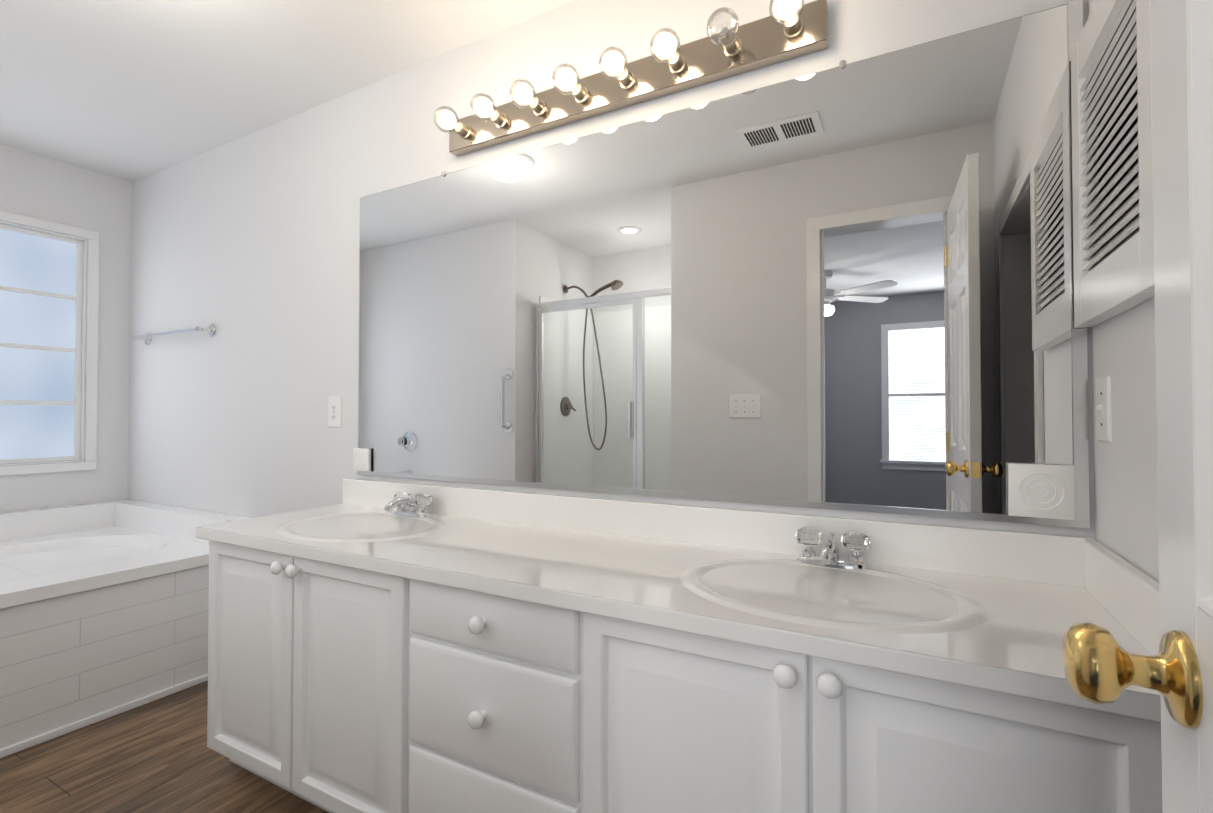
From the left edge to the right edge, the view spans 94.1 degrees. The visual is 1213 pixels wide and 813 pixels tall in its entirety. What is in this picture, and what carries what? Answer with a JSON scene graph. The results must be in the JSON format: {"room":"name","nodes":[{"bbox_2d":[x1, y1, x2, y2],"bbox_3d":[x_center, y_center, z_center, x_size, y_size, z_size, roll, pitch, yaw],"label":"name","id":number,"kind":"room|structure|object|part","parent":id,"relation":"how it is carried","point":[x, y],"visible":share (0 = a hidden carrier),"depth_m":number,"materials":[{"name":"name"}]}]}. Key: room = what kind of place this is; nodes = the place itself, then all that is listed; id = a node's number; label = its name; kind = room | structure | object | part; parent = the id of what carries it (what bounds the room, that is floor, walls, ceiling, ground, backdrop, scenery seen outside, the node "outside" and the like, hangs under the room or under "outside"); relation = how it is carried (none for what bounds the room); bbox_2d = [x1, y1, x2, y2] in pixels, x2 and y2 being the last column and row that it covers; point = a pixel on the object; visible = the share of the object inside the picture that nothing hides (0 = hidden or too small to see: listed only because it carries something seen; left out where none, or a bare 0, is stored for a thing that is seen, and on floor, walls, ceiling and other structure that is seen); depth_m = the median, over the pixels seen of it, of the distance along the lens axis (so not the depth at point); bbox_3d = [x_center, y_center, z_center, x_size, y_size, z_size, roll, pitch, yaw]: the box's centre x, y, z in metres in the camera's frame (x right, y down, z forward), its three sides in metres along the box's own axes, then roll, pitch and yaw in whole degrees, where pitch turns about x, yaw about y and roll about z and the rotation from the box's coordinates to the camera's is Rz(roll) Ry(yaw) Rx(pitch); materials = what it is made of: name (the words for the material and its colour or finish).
{"room":"bathroom","nodes":[
{"label":"bathroom","id":0,"kind":"room"},
{"bbox_2d":[0,143,131,512],"bbox_3d":[-3.112,-0.054,2.463,0.120,2.440,1.640,0,-1,28],"label":"wall","id":1,"kind":"structure","parent":0,"point":[33,185],"depth_m":3.04,"materials":[{"name":"white paint"}]},
{"bbox_2d":[0,210,99,475],"bbox_3d":[-3.030,-0.312,2.532,0.082,1.272,1.162,0,-1,28],"label":"window","id":2,"kind":"structure","parent":1,"relation":"in","point":[49,289],"depth_m":2.90,"materials":[{"name":"white"}]},
{"label":"glass","id":3,"kind":"part","parent":2,"relation":"part of","materials":[{"name":"clear glass"}]},
{"bbox_2d":[0,681,328,812],"bbox_3d":[-1.230,1.148,-0.715,6.440,0.060,5.640,0,-1,28],"label":"floor","id":4,"kind":"structure","parent":0,"point":[158,756],"depth_m":1.78,"materials":[{"name":"brown wood"}]},
{"bbox_2d":[0,499,249,758],"bbox_3d":[-2.500,0.830,2.186,1.202,0.665,1.516,0,-1,28],"label":"tub","id":5,"kind":"object","parent":4,"relation":"on","point":[104,610],"visible":0.81,"depth_m":2.20,"materials":[{"name":"white plastic"}]},
{"bbox_2d":[196,534,1161,812],"bbox_3d":[-0.145,0.779,1.454,2.297,0.745,0.559,0,-1,28],"label":"bathroom vanity","id":6,"kind":"object","parent":4,"relation":"on","point":[374,646],"depth_m":1.12,"materials":[{"name":"painted wood"},{"name":"cultured marble"},{"name":"chrome"}]},
{"bbox_2d":[196,502,1160,713],"bbox_3d":[-0.149,0.390,1.470,2.315,0.035,0.547,0,-1,28],"label":"countertop","id":7,"kind":"structure","parent":6,"relation":"on","point":[1016,629],"depth_m":1.15,"materials":[{"name":"white stone"}]},
{"bbox_2d":[260,510,451,545],"bbox_3d":[-0.776,0.446,1.791,0.469,0.135,0.344,0,-1,28],"label":"sink","id":8,"kind":"object","parent":7,"relation":"in","point":[362,526],"depth_m":1.79,"materials":[{"name":"white ceramic"}]},
{"bbox_2d":[384,494,430,516],"bbox_3d":[-0.700,0.341,1.933,0.156,0.075,0.143,0,-1,28],"label":"faucet","id":9,"kind":"object","parent":7,"relation":"on","point":[401,501],"depth_m":1.94,"materials":[{"name":"silver metal"}]},
{"bbox_2d":[676,554,967,641],"bbox_3d":[0.429,0.436,1.138,0.471,0.135,0.344,0,-1,28],"label":"sink","id":10,"kind":"object","parent":7,"relation":"in","point":[866,597],"depth_m":1.11,"materials":[{"name":"white ceramic"}]},
{"bbox_2d":[797,532,868,568],"bbox_3d":[0.505,0.331,1.281,0.156,0.075,0.143,0,-1,28],"label":"faucet","id":11,"kind":"object","parent":7,"relation":"on","point":[829,557],"depth_m":1.29,"materials":[{"name":"silver metal"}]},
{"bbox_2d":[0,0,573,182],"bbox_3d":[-1.230,-1.362,-0.676,6.440,0.080,5.640,0,-1,28],"label":"ceiling","id":12,"kind":"structure","parent":0,"point":[131,91],"depth_m":2.09,"materials":[{"name":"white paint"}]},
{"bbox_2d":[128,0,1093,538],"bbox_3d":[-0.804,-0.058,2.213,4.415,2.440,0.120,0,-1,28],"label":"wall","id":13,"kind":"structure","parent":0,"point":[248,246],"depth_m":2.39,"materials":[{"name":"white paint"}]},
{"bbox_2d":[131,324,215,344],"bbox_3d":[-2.220,-0.372,2.874,0.698,0.068,0.076,0,-1,28],"label":"towel rail","id":14,"kind":"object","parent":13,"relation":"attached to","point":[210,329],"visible":1,"depth_m":2.79,"materials":[{"name":"silver metal"}]},
{"bbox_2d":[328,397,341,426],"bbox_3d":[-1.110,0.019,2.304,0.080,0.125,0.007,0,-1,28],"label":"outlet","id":15,"kind":"object","parent":13,"relation":"attached to","point":[334,411],"visible":1,"depth_m":2.30,"materials":[{"name":"white plastic"}]},
{"bbox_2d":[353,448,370,471],"bbox_3d":[-0.952,0.203,2.198,0.088,0.088,0.014,0,-1,28],"label":"rosette","id":16,"kind":"object","parent":13,"relation":"attached to","point":[362,459],"visible":0.98,"depth_m":2.19,"materials":[{"name":"white plastic"}]},
{"bbox_2d":[434,0,828,155],"bbox_3d":[-0.028,-0.950,1.639,1.240,0.107,0.171,0,-1,28],"label":"light bar","id":17,"kind":"object","parent":13,"relation":"attached to","point":[790,29],"visible":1,"depth_m":1.59,"materials":[{"name":"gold metal"}]},
{"bbox_3d":[-0.034,-0.950,1.629,1.105,0.020,0.040,0,-1,28],"label":"bulb stem","id":18,"kind":"part","parent":17,"relation":"part of","materials":[{"name":"silver metal"}]},
{"bbox_2d":[343,478,1091,585],"bbox_3d":[-0.025,0.326,1.700,2.315,0.102,0.026,0,-1,28],"label":"backsplash","id":19,"kind":"structure","parent":13,"relation":"attached to","point":[1026,556],"depth_m":1.44,"materials":[{"name":"white stone"}]},
{"bbox_2d":[357,0,1089,527],"bbox_3d":[0.006,-0.298,1.702,2.240,1.107,0.012,0,-1,28],"label":"mirror","id":20,"kind":"object","parent":13,"relation":"attached to","point":[847,286],"visible":0.98,"depth_m":1.47,"materials":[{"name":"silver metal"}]},
{"bbox_2d":[1007,463,1074,519],"bbox_3d":[0.913,0.176,1.187,0.112,0.112,0.014,0,-1,28],"label":"rosette","id":21,"kind":"object","parent":20,"relation":"attached to","point":[1041,490],"visible":1,"depth_m":1.18,"materials":[{"name":"white plastic"}]},
{"bbox_2d":[1087,0,1158,582],"bbox_3d":[0.664,-0.085,0.416,0.120,2.440,1.640,0,-1,28],"label":"wall","id":22,"kind":"structure","parent":0,"point":[1125,478],"depth_m":0.97,"materials":[{"name":"white paint"}]},
{"bbox_2d":[1096,375,1111,441],"bbox_3d":[0.954,0.003,1.090,0.013,0.125,0.080,0,-1,28],"label":"light switch","id":23,"kind":"object","parent":22,"relation":"attached to","point":[1103,411],"visible":0.98,"depth_m":1.08,"materials":[{"name":"white plastic"}]},
{"bbox_2d":[1071,0,1154,327],"bbox_3d":[0.873,-0.449,0.968,0.032,0.565,0.440,0,-1,28],"label":"medicine cabinet","id":24,"kind":"object","parent":22,"relation":"in","point":[1112,186],"visible":0.71,"depth_m":0.96,"materials":[{"name":"white wood"}]},
{"bbox_2d":[1084,538,1159,655],"bbox_3d":[0.854,0.314,0.913,0.019,0.102,0.521,0,-1,28],"label":"backsplash","id":25,"kind":"structure","parent":22,"relation":"attached to","point":[1131,596],"depth_m":0.93,"materials":[{"name":"white stone"}]},
{"bbox_2d":[1150,0,1212,812],"bbox_3d":[0.301,0.098,0.182,0.035,2.050,0.640,-1,-1,31],"label":"door","id":26,"kind":"structure","parent":22,"relation":"in","point":[1182,80],"depth_m":0.41,"materials":[{"name":"white wood"}]},
{"bbox_2d":[1062,622,1202,728],"bbox_3d":[0.443,0.197,0.414,0.175,0.066,0.096,-1,-1,31],"label":"door knob","id":27,"kind":"object","parent":26,"relation":"attached to","point":[1101,665],"depth_m":0.41,"materials":[{"name":"gold metal"}]}
]}

